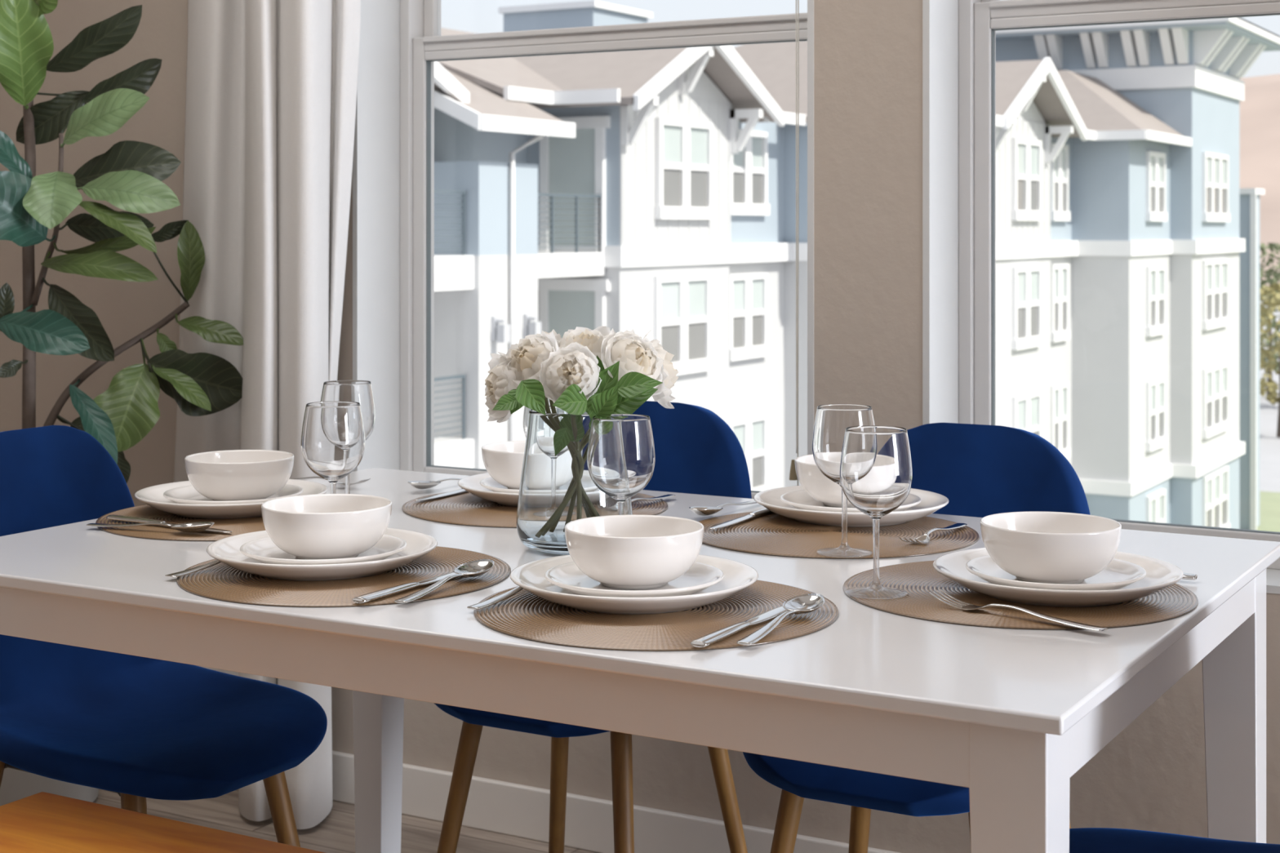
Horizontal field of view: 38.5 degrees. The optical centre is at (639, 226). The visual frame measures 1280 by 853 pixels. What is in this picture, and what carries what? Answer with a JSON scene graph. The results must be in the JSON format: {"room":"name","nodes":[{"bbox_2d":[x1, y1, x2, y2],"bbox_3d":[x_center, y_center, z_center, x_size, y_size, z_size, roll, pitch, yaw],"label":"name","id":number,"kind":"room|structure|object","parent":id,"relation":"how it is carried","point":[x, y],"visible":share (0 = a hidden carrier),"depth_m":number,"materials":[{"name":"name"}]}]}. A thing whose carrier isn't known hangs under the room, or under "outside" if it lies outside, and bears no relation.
{"room":"dining room","nodes":[
{"label":"dining room","id":0,"kind":"room"},
{"bbox_2d":[0,768,98,806],"bbox_3d":[-1.233,1.012,3.700,0.320,0.305,0.320,0,0,30],"label":"pot","id":1,"kind":"object","parent":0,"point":[15,784],"depth_m":3.57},
{"bbox_2d":[93,789,597,852],"bbox_3d":[0.738,1.225,-0.421,10.700,0.120,6.399,0,0,30],"label":"floor","id":2,"kind":"structure","parent":0,"point":[335,833],"depth_m":3.55,"materials":[{"name":"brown wood"}]},
{"bbox_2d":[0,0,243,806],"bbox_3d":[-1.130,0.302,3.642,0.557,1.725,0.418,0,0,30],"label":"potted plant","id":3,"kind":"object","parent":2,"relation":"on","point":[130,175],"visible":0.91,"depth_m":3.63,"materials":[{"name":"green plant"}]},
{"bbox_2d":[0,791,324,852],"bbox_3d":[-0.339,0.940,1.859,1.190,0.450,0.395,0,0,30],"label":"wooden bench","id":4,"kind":"object","parent":2,"relation":"on","point":[42,822],"visible":1,"depth_m":2.16,"materials":[{"name":"orange wood"}]},
{"bbox_2d":[0,425,327,847],"bbox_3d":[-0.721,0.734,2.627,0.505,0.868,0.446,0,0,30],"label":"dining chair","id":5,"kind":"object","parent":2,"relation":"on","point":[135,728],"visible":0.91,"depth_m":2.65,"materials":[{"name":"blue fabric"}]},
{"bbox_2d":[434,400,751,852],"bbox_3d":[-0.081,0.734,2.967,0.446,0.868,0.505,0,0,30],"label":"dining chair","id":6,"kind":"object","parent":2,"relation":"on","point":[696,451],"visible":0.21,"depth_m":3.05,"materials":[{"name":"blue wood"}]},
{"bbox_2d":[0,467,1279,852],"bbox_3d":[-0.051,0.790,2.357,1.508,0.750,0.994,0,0,30],"label":"dining table","id":7,"kind":"object","parent":2,"relation":"on","point":[1008,717],"visible":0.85,"depth_m":1.90,"materials":[{"name":"white paint"}]},
{"bbox_2d":[95,504,266,541],"bbox_3d":[-0.571,0.414,2.615,0.394,0.003,0.394,0,0,-1],"label":"placemat","id":8,"kind":"object","parent":7,"relation":"on","point":[237,526],"visible":0.27,"depth_m":2.52,"materials":[{"name":"plastic"}]},
{"bbox_2d":[86,521,214,533],"bbox_3d":[-0.663,0.403,2.483,0.200,0.015,0.042,0,0,21],"label":"soup spoon","id":9,"kind":"object","parent":8,"relation":"on","point":[192,527],"visible":1,"depth_m":2.47,"materials":[{"name":"metal"}]},
{"bbox_2d":[169,521,214,533],"bbox_3d":[-0.600,0.403,2.458,0.065,0.014,0.042,0,0,21],"label":"bowl","id":10,"kind":"object","parent":9,"relation":"on","point":[192,527],"depth_m":2.45,"materials":[{"name":"metal"}]},
{"bbox_2d":[106,515,232,532],"bbox_3d":[-0.646,0.408,2.516,0.230,0.007,0.019,0,0,31],"label":"table knife","id":11,"kind":"object","parent":8,"relation":"on","point":[115,517],"visible":0.66,"depth_m":2.54,"materials":[{"name":"metal"}]},
{"bbox_2d":[134,479,328,519],"bbox_3d":[-0.595,0.398,2.675,0.276,0.028,0.276,0,0,5],"label":"dinner plate","id":12,"kind":"object","parent":8,"relation":"on","point":[153,496],"visible":0.51,"depth_m":2.58,"materials":[{"name":"white ceramic"}]},
{"bbox_2d":[163,484,303,504],"bbox_3d":[-0.592,0.395,2.673,0.200,0.019,0.200,0,0,5],"label":"salad plate","id":13,"kind":"object","parent":12,"relation":"on","point":[188,495],"visible":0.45,"depth_m":2.67,"materials":[{"name":"white ceramic"}]},
{"bbox_2d":[184,449,293,501],"bbox_3d":[-0.582,0.365,2.665,0.156,0.064,0.156,0,0,-31],"label":"bowl","id":14,"kind":"object","parent":13,"relation":"on","point":[232,475],"visible":0.97,"depth_m":2.61,"materials":[{"name":"white ceramic"}]},
{"bbox_2d":[320,380,375,493],"bbox_3d":[-0.428,0.319,2.682,0.082,0.185,0.082,0,0,14],"label":"wine glass","id":15,"kind":"object","parent":8,"relation":"on","point":[361,392],"visible":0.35,"depth_m":2.66,"materials":[{"name":"clear glass"}]},
{"bbox_2d":[320,380,375,440],"bbox_3d":[-0.428,0.278,2.682,0.082,0.102,0.082,0,0,6],"label":"bowl","id":16,"kind":"object","parent":15,"relation":"on","point":[361,392],"depth_m":2.66,"materials":[{"name":"clear glass"}]},
{"bbox_2d":[288,476,370,486],"bbox_3d":[-0.520,0.404,2.937,0.206,0.013,0.024,0,0,30],"label":"fork","id":17,"kind":"object","parent":7,"relation":"on","point":[341,484],"visible":0.57,"depth_m":2.92,"materials":[{"name":"metal"}]},
{"bbox_2d":[176,546,511,607],"bbox_3d":[-0.352,0.414,2.195,0.394,0.003,0.394,0,0,-42],"label":"placemat","id":18,"kind":"object","parent":7,"relation":"on","point":[220,581],"visible":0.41,"depth_m":2.12,"materials":[{"name":"plastic"}]},
{"bbox_2d":[164,560,221,577],"bbox_3d":[-0.500,0.404,2.234,0.024,0.013,0.206,0,0,30],"label":"fork","id":19,"kind":"object","parent":18,"relation":"on","point":[188,571],"visible":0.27,"depth_m":2.17,"materials":[{"name":"metal"}]},
{"bbox_2d":[206,528,437,581],"bbox_3d":[-0.384,0.398,2.222,0.276,0.028,0.276,0,0,-14],"label":"dinner plate","id":20,"kind":"object","parent":18,"relation":"on","point":[225,550],"visible":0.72,"depth_m":2.14,"materials":[{"name":"white ceramic"}]},
{"bbox_2d":[239,534,407,564],"bbox_3d":[-0.383,0.395,2.220,0.200,0.019,0.200,0,0,-14],"label":"salad plate","id":21,"kind":"object","parent":20,"relation":"on","point":[264,550],"visible":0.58,"depth_m":2.21,"materials":[{"name":"white ceramic"}]},
{"bbox_2d":[261,493,391,559],"bbox_3d":[-0.378,0.365,2.212,0.156,0.064,0.156,0,0,-38],"label":"bowl","id":22,"kind":"object","parent":21,"relation":"on","point":[318,526],"visible":0.98,"depth_m":2.16,"materials":[{"name":"white ceramic"}]},
{"bbox_2d":[301,400,364,493],"bbox_3d":[-0.394,0.319,2.354,0.082,0.185,0.082,0,0,41],"label":"wine glass","id":23,"kind":"object","parent":18,"relation":"on","point":[333,433],"visible":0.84,"depth_m":2.32,"materials":[{"name":"clear glass"}]},
{"bbox_2d":[352,572,455,603],"bbox_3d":[-0.251,0.408,2.101,0.019,0.007,0.230,0,0,30],"label":"table knife","id":24,"kind":"object","parent":18,"relation":"on","point":[381,593],"visible":0.76,"depth_m":2.05,"materials":[{"name":"metal"}]},
{"bbox_2d":[394,559,494,603],"bbox_3d":[-0.221,0.403,2.091,0.042,0.015,0.200,0,0,24],"label":"soup spoon","id":25,"kind":"object","parent":18,"relation":"on","point":[477,567],"visible":1,"depth_m":2.13,"materials":[{"name":"metal"}]},
{"bbox_2d":[453,559,494,577],"bbox_3d":[-0.194,0.403,2.152,0.042,0.014,0.065,0,0,24],"label":"bowl","id":26,"kind":"object","parent":25,"relation":"on","point":[477,567],"depth_m":2.16,"materials":[{"name":"metal"}]},
{"bbox_2d":[407,477,462,488],"bbox_3d":[-0.302,0.403,2.922,0.042,0.015,0.200,0,0,32],"label":"soup spoon","id":27,"kind":"object","parent":7,"relation":"on","point":[416,484],"visible":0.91,"depth_m":2.86,"materials":[{"name":"metal"}]},
{"bbox_2d":[407,480,440,488],"bbox_3d":[-0.338,0.403,2.865,0.042,0.014,0.065,0,0,33],"label":"bowl","id":28,"kind":"object","parent":27,"relation":"on","point":[416,484],"depth_m":2.85,"materials":[{"name":"metal"}]},
{"bbox_2d":[401,491,667,528],"bbox_3d":[-0.155,0.414,2.722,0.394,0.003,0.394,0,0,-36],"label":"placemat","id":29,"kind":"object","parent":7,"relation":"on","point":[462,508],"visible":0.29,"depth_m":2.67,"materials":[{"name":"plastic"}]},
{"bbox_2d":[414,488,466,501],"bbox_3d":[-0.278,0.408,2.838,0.019,0.007,0.230,0,0,30],"label":"table knife","id":30,"kind":"object","parent":29,"relation":"on","point":[461,490],"visible":0.54,"depth_m":2.79,"materials":[{"name":"metal"}]},
{"bbox_2d":[457,472,518,506],"bbox_3d":[-0.138,0.398,2.775,0.276,0.028,0.276,0,0,25],"label":"dinner plate","id":31,"kind":"object","parent":29,"relation":"on","point":[471,484],"visible":0.28,"depth_m":2.70,"materials":[{"name":"white ceramic"}]},
{"bbox_2d":[480,476,519,493],"bbox_3d":[-0.143,0.395,2.777,0.200,0.019,0.200,0,0,25],"label":"salad plate","id":32,"kind":"object","parent":31,"relation":"on","point":[489,483],"visible":0.13,"depth_m":2.75,"materials":[{"name":"white ceramic"}]},
{"bbox_2d":[481,440,525,489],"bbox_3d":[-0.163,0.365,2.785,0.156,0.064,0.156,0,0,35],"label":"bowl","id":33,"kind":"object","parent":32,"relation":"on","point":[503,461],"visible":0.32,"depth_m":2.73,"materials":[{"name":"white ceramic"}]},
{"bbox_2d":[522,398,550,437],"bbox_3d":[-0.125,0.319,2.599,0.082,0.185,0.082,0,0,41],"label":"wine glass","id":34,"kind":"object","parent":29,"relation":"on","point":[526,411],"visible":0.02,"depth_m":2.58,"materials":[{"name":"clear glass"}]},
{"bbox_2d":[631,494,675,502],"bbox_3d":[-0.003,0.404,2.704,0.024,0.013,0.206,0,0,30],"label":"fork","id":35,"kind":"object","parent":29,"relation":"on","point":[664,496],"visible":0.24,"depth_m":2.74,"materials":[{"name":"metal"}]},
{"bbox_2d":[516,405,632,555],"bbox_3d":[-0.085,0.325,2.370,0.150,0.179,0.150,0,0,-13],"label":"flower vase","id":36,"kind":"object","parent":7,"relation":"on","point":[557,489],"visible":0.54,"depth_m":2.31,"materials":[{"name":"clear glass"}]},
{"bbox_2d":[484,351,537,422],"bbox_3d":[-0.151,0.281,2.334,0.136,0.240,0.107,0,0,16],"label":"peony","id":37,"kind":"object","parent":36,"relation":"in","point":[501,402],"visible":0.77,"depth_m":2.34,"materials":[{"name":"white plant"}]},
{"bbox_2d":[497,330,559,415],"bbox_3d":[-0.137,0.266,2.300,0.108,0.269,0.152,0,0,9],"label":"peony","id":38,"kind":"object","parent":36,"relation":"in","point":[526,356],"visible":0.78,"depth_m":2.33,"materials":[{"name":"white plant"}]},
{"bbox_2d":[536,329,561,413],"bbox_3d":[-0.113,0.267,2.395,0.080,0.266,0.131,0,0,-41],"label":"peony","id":39,"kind":"object","parent":36,"relation":"in","point":[557,336],"visible":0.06,"depth_m":2.40,"materials":[{"name":"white plant"}]},
{"bbox_2d":[538,342,618,422],"bbox_3d":[-0.085,0.272,2.284,0.074,0.256,0.199,0,0,-18],"label":"peony","id":40,"kind":"object","parent":36,"relation":"in","point":[568,378],"visible":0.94,"depth_m":2.28,"materials":[{"name":"white plant"}]},
{"bbox_2d":[554,325,619,414],"bbox_3d":[-0.068,0.265,2.349,0.097,0.270,0.127,0,0,6],"label":"peony","id":41,"kind":"object","parent":36,"relation":"in","point":[593,340],"visible":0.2,"depth_m":2.35,"materials":[{"name":"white plant"}]},
{"bbox_2d":[600,328,667,413],"bbox_3d":[-0.027,0.265,2.316,0.125,0.272,0.111,0,0,0],"label":"peony","id":42,"kind":"object","parent":36,"relation":"in","point":[640,376],"visible":0.9,"depth_m":2.31,"materials":[{"name":"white plant"}]},
{"bbox_2d":[642,329,679,408],"bbox_3d":[-0.018,0.267,2.364,0.172,0.266,0.118,0,0,-24],"label":"peony","id":43,"kind":"object","parent":36,"relation":"in","point":[664,398],"visible":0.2,"depth_m":2.38,"materials":[{"name":"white plant"}]},
{"bbox_2d":[586,413,655,515],"bbox_3d":[-0.022,0.319,2.192,0.082,0.185,0.082,0,0,14],"label":"wine glass","id":44,"kind":"object","parent":7,"relation":"on","point":[621,456],"visible":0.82,"depth_m":2.16,"materials":[{"name":"clear glass"}]},
{"bbox_2d":[473,579,838,651],"bbox_3d":[0.017,0.414,1.988,0.406,0.003,0.406,0,0,-22],"label":"placemat","id":45,"kind":"object","parent":7,"relation":"on","point":[526,615],"visible":0.45,"depth_m":1.92,"materials":[{"name":"wicker"}]},
{"bbox_2d":[466,586,523,609],"bbox_3d":[-0.129,0.404,2.054,0.024,0.013,0.206,0,0,30],"label":"fork","id":46,"kind":"object","parent":45,"relation":"on","point":[499,598],"visible":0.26,"depth_m":2.00,"materials":[{"name":"metal"}]},
{"bbox_2d":[510,554,758,614],"bbox_3d":[-0.006,0.398,2.038,0.276,0.028,0.276,0,0,-22],"label":"dinner plate","id":47,"kind":"object","parent":45,"relation":"on","point":[530,576],"visible":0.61,"depth_m":1.96,"materials":[{"name":"white ceramic"}]},
{"bbox_2d":[544,561,724,597],"bbox_3d":[-0.006,0.395,2.039,0.200,0.019,0.200,0,0,-22],"label":"salad plate","id":48,"kind":"object","parent":47,"relation":"on","point":[568,577],"visible":0.57,"depth_m":2.03,"materials":[{"name":"white ceramic"}]},
{"bbox_2d":[564,515,703,589],"bbox_3d":[-0.006,0.365,2.045,0.156,0.064,0.156,0,0,-5],"label":"bowl","id":49,"kind":"object","parent":48,"relation":"on","point":[623,552],"visible":1,"depth_m":1.99,"materials":[{"name":"white ceramic"}]},
{"bbox_2d":[690,605,788,647],"bbox_3d":[0.113,0.408,1.891,0.019,0.007,0.230,0,0,30],"label":"table knife","id":50,"kind":"object","parent":45,"relation":"on","point":[713,637],"visible":0.83,"depth_m":1.85,"materials":[{"name":"metal"}]},
{"bbox_2d":[736,593,825,644],"bbox_3d":[0.146,0.403,1.889,0.042,0.015,0.200,0,0,26],"label":"soup spoon","id":51,"kind":"object","parent":45,"relation":"on","point":[806,603],"visible":1,"depth_m":1.93,"materials":[{"name":"metal"}]},
{"bbox_2d":[782,593,825,613],"bbox_3d":[0.176,0.403,1.950,0.042,0.014,0.065,0,0,26],"label":"bowl","id":52,"kind":"object","parent":51,"relation":"on","point":[806,603],"depth_m":1.96,"materials":[{"name":"metal"}]},
{"bbox_2d":[688,500,757,515],"bbox_3d":[0.129,0.403,2.659,0.042,0.015,0.200,0,0,33],"label":"soup spoon","id":53,"kind":"object","parent":7,"relation":"on","point":[699,510],"visible":0.91,"depth_m":2.62,"materials":[{"name":"metal"}]},
{"bbox_2d":[688,506,723,515],"bbox_3d":[0.092,0.403,2.601,0.042,0.014,0.065,0,0,33],"label":"bowl","id":54,"kind":"object","parent":53,"relation":"on","point":[699,510],"depth_m":2.59,"materials":[{"name":"metal"}]},
{"bbox_2d":[698,511,979,559],"bbox_3d":[0.260,0.414,2.486,0.394,0.003,0.394,0,0,33],"label":"placemat","id":55,"kind":"object","parent":7,"relation":"on","point":[771,534],"visible":0.71,"depth_m":2.44,"materials":[{"name":"plastic"}]},
{"bbox_2d":[709,507,772,528],"bbox_3d":[0.153,0.408,2.583,0.019,0.007,0.230,0,0,30],"label":"table knife","id":56,"kind":"object","parent":55,"relation":"on","point":[763,511],"visible":0.72,"depth_m":2.56,"materials":[{"name":"metal"}]},
{"bbox_2d":[812,404,875,557],"bbox_3d":[0.258,0.319,2.315,0.082,0.185,0.082,0,0,-24],"label":"wine glass","id":57,"kind":"object","parent":55,"relation":"on","point":[831,421],"visible":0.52,"depth_m":2.29,"materials":[{"name":"clear glass"}]},
{"bbox_2d":[812,404,875,487],"bbox_3d":[0.258,0.278,2.315,0.082,0.102,0.082,0,0,35],"label":"bowl","id":58,"kind":"object","parent":57,"relation":"on","point":[831,421],"depth_m":2.29,"materials":[{"name":"clear glass"}]},
{"bbox_2d":[753,485,949,527],"bbox_3d":[0.299,0.398,2.605,0.276,0.028,0.276,0,0,-6],"label":"dinner plate","id":59,"kind":"object","parent":55,"relation":"on","point":[931,502],"visible":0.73,"depth_m":2.52,"materials":[{"name":"white ceramic"}]},
{"bbox_2d":[779,489,921,512],"bbox_3d":[0.299,0.395,2.609,0.200,0.019,0.200,0,0,-6],"label":"salad plate","id":60,"kind":"object","parent":59,"relation":"on","point":[798,500],"visible":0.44,"depth_m":2.61,"materials":[{"name":"white ceramic"}]},
{"bbox_2d":[795,454,854,507],"bbox_3d":[0.300,0.365,2.625,0.156,0.064,0.156,0,0,18],"label":"bowl","id":61,"kind":"object","parent":60,"relation":"on","point":[813,482],"visible":0.42,"depth_m":2.58,"materials":[{"name":"white ceramic"}]},
{"bbox_2d":[898,523,967,543],"bbox_3d":[0.392,0.404,2.434,0.024,0.013,0.206,0,0,30],"label":"fork","id":62,"kind":"object","parent":55,"relation":"on","point":[924,539],"visible":1,"depth_m":2.40,"materials":[{"name":"metal"}]},
{"bbox_2d":[842,560,1198,630],"bbox_3d":[0.428,0.414,2.083,0.394,0.003,0.394,0,0,33],"label":"placemat","id":63,"kind":"object","parent":7,"relation":"on","point":[918,579],"visible":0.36,"depth_m":1.99,"materials":[{"name":"wicker"}]},
{"bbox_2d":[840,425,912,599],"bbox_3d":[0.266,0.319,2.061,0.082,0.185,0.082,0,0,-10],"label":"wine glass","id":64,"kind":"object","parent":63,"relation":"on","point":[876,467],"visible":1,"depth_m":2.03,"materials":[{"name":"clear glass"}]},
{"bbox_2d":[840,425,912,519],"bbox_3d":[0.266,0.278,2.061,0.082,0.102,0.082,0,0,10],"label":"bowl","id":65,"kind":"object","parent":64,"relation":"on","point":[876,467],"depth_m":2.03,"materials":[{"name":"clear glass"}]},
{"bbox_2d":[929,589,1107,631],"bbox_3d":[0.397,0.404,1.931,0.206,0.013,0.024,0,0,44],"label":"fork","id":66,"kind":"object","parent":63,"relation":"on","point":[966,606],"visible":1,"depth_m":1.93,"materials":[{"name":"metal"}]},
{"bbox_2d":[933,547,1183,607],"bbox_3d":[0.471,0.398,2.075,0.276,0.028,0.276,0,0,8],"label":"dinner plate","id":67,"kind":"object","parent":63,"relation":"on","point":[1161,575],"visible":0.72,"depth_m":2.00,"materials":[{"name":"white ceramic"}]},
{"bbox_2d":[965,555,1146,590],"bbox_3d":[0.470,0.395,2.074,0.200,0.019,0.200,0,0,8],"label":"salad plate","id":68,"kind":"object","parent":67,"relation":"on","point":[1119,574],"visible":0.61,"depth_m":2.06,"materials":[{"name":"white ceramic"}]},
{"bbox_2d":[980,511,1121,584],"bbox_3d":[0.463,0.365,2.070,0.156,0.064,0.156,0,0,33],"label":"bowl","id":69,"kind":"object","parent":68,"relation":"on","point":[1036,547],"visible":0.99,"depth_m":2.02,"materials":[{"name":"white ceramic"}]},
{"bbox_2d":[1181,573,1197,580],"bbox_3d":[0.547,0.408,2.191,0.230,0.007,0.019,0,0,30],"label":"table knife","id":70,"kind":"object","parent":63,"relation":"on","point":[1186,575],"visible":0.18,"depth_m":2.13,"materials":[{"name":"metal"}]},
{"bbox_2d":[742,422,1090,852],"bbox_3d":[0.398,0.734,2.602,0.446,0.868,0.505,0,0,30],"label":"dining chair","id":71,"kind":"object","parent":2,"relation":"on","point":[982,470],"visible":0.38,"depth_m":2.73,"materials":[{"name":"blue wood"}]},
{"bbox_2d":[1069,827,1279,852],"bbox_3d":[0.539,0.734,1.880,0.505,0.868,0.446,0,0,30],"label":"dining chair","id":72,"kind":"object","parent":2,"relation":"on","point":[1085,840],"visible":0.65,"depth_m":2.06,"materials":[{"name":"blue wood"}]},
{"bbox_2d":[0,0,1279,852],"bbox_3d":[2.258,-0.195,2.245,10.700,2.720,0.260,0,0,30],"label":"wall","id":73,"kind":"structure","parent":0,"point":[868,54],"depth_m":3.19,"materials":[{"name":"beige paint"}]},
{"bbox_2d":[352,0,813,498],"bbox_3d":[-0.082,-0.345,3.562,1.020,1.820,0.231,0,0,30],"label":"window","id":74,"kind":"structure","parent":73,"relation":"in","point":[401,41],"depth_m":3.78,"materials":[{"name":"white paint"}]},
{"bbox_2d":[789,0,799,485],"bbox_3d":[0.275,-0.374,3.281,0.017,1.722,0.015,0,0,-29],"label":"blind cord","id":75,"kind":"object","parent":74,"relation":"hanging from","point":[793,475],"visible":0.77,"depth_m":3.28,"materials":[{"name":"white"}]},
{"bbox_2d":[332,751,898,852],"bbox_3d":[2.190,1.116,2.125,10.300,0.098,0.016,0,0,30],"label":"baseboard","id":76,"kind":"structure","parent":73,"relation":"attached to","point":[520,811],"depth_m":3.46,"materials":[{"name":"white paint"}]},
{"bbox_2d":[922,0,1279,594],"bbox_3d":[0.980,-0.345,2.956,1.020,1.820,0.231,0,0,30],"label":"window","id":77,"kind":"structure","parent":73,"relation":"in","point":[959,36],"depth_m":3.19,"materials":[{"name":"white paint"}]},
{"bbox_3d":[0.224,-1.435,3.169,3.150,0.024,0.152,0,0,30],"label":"curtain rod","id":78,"kind":"object","parent":73,"relation":"attached to","visible":0},
{"bbox_2d":[173,0,360,829],"bbox_3d":[-0.824,-0.127,3.699,0.517,2.560,0.194,0,0,30],"label":"curtain","id":79,"kind":"object","parent":78,"relation":"hanging from","point":[272,85],"visible":0.52,"depth_m":3.60,"materials":[{"name":"white fabric"}]},
{"label":"outside","id":80,"kind":"structure","parent":0,"visible":0},
{"bbox_2d":[1239,73,1279,287],"bbox_3d":[197.923,-18.385,508.750,680.000,61.900,420.000,0,0,30],"label":"sky","id":81,"kind":"structure","parent":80,"point":[1260,109],"depth_m":447.74,"materials":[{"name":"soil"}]},
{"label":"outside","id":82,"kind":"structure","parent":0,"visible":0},
{"bbox_2d":[1259,301,1279,492],"bbox_3d":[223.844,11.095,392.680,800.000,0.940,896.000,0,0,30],"label":"street","id":83,"kind":"structure","parent":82,"point":[1269,444],"depth_m":90.59,"materials":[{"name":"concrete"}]},
{"bbox_2d":[497,0,653,31],"bbox_3d":[-2.102,1.683,60.752,3.688,17.765,3.776,0,0,30],"label":"building","id":84,"kind":"structure","parent":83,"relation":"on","point":[593,12],"depth_m":59.28,"materials":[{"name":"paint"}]},
{"bbox_2d":[1259,281,1279,437],"bbox_3d":[32.189,6.653,92.119,5.109,7.839,5.101,0,0,30],"label":"tree","id":85,"kind":"object","parent":83,"relation":"on","point":[1273,386],"visible":0.55,"depth_m":91.72,"materials":[{"name":"green plant"}]},
{"bbox_2d":[1259,242,1279,395],"bbox_3d":[38.968,5.752,113.576,5.929,9.639,6.190,0,0,30],"label":"tree","id":86,"kind":"object","parent":83,"relation":"on","point":[1273,246],"visible":0.15,"depth_m":113.18,"materials":[{"name":"green plant"}]},
{"bbox_2d":[1259,262,1279,371],"bbox_3d":[38.150,6.227,107.205,6.555,8.689,6.472,0,0,30],"label":"tree","id":87,"kind":"object","parent":83,"relation":"on","point":[1270,272],"visible":0.31,"depth_m":107.52,"materials":[{"name":"green plant"}]},
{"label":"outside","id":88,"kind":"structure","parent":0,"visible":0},
{"bbox_2d":[1257,491,1279,532],"bbox_3d":[41.755,10.595,42.960,90.000,0.060,36.000,0,0,30],"label":"lawn","id":89,"kind":"structure","parent":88,"point":[1269,502],"depth_m":67.90,"materials":[{"name":"green plant"}]},
{"bbox_2d":[434,17,1279,528],"bbox_3d":[-2.256,1.833,39.017,14.622,17.465,55.123,0,0,40],"label":"apartment building","id":90,"kind":"structure","parent":89,"relation":"on","point":[642,191],"depth_m":40.64,"materials":[{"name":"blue paint"}]},
{"bbox_2d":[1239,187,1264,530],"bbox_3d":[21.360,4.607,64.589,0.960,11.915,1.620,0,0,30],"label":"building","id":91,"kind":"structure","parent":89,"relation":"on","point":[1249,197],"depth_m":63.92,"materials":[{"name":"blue paint"}]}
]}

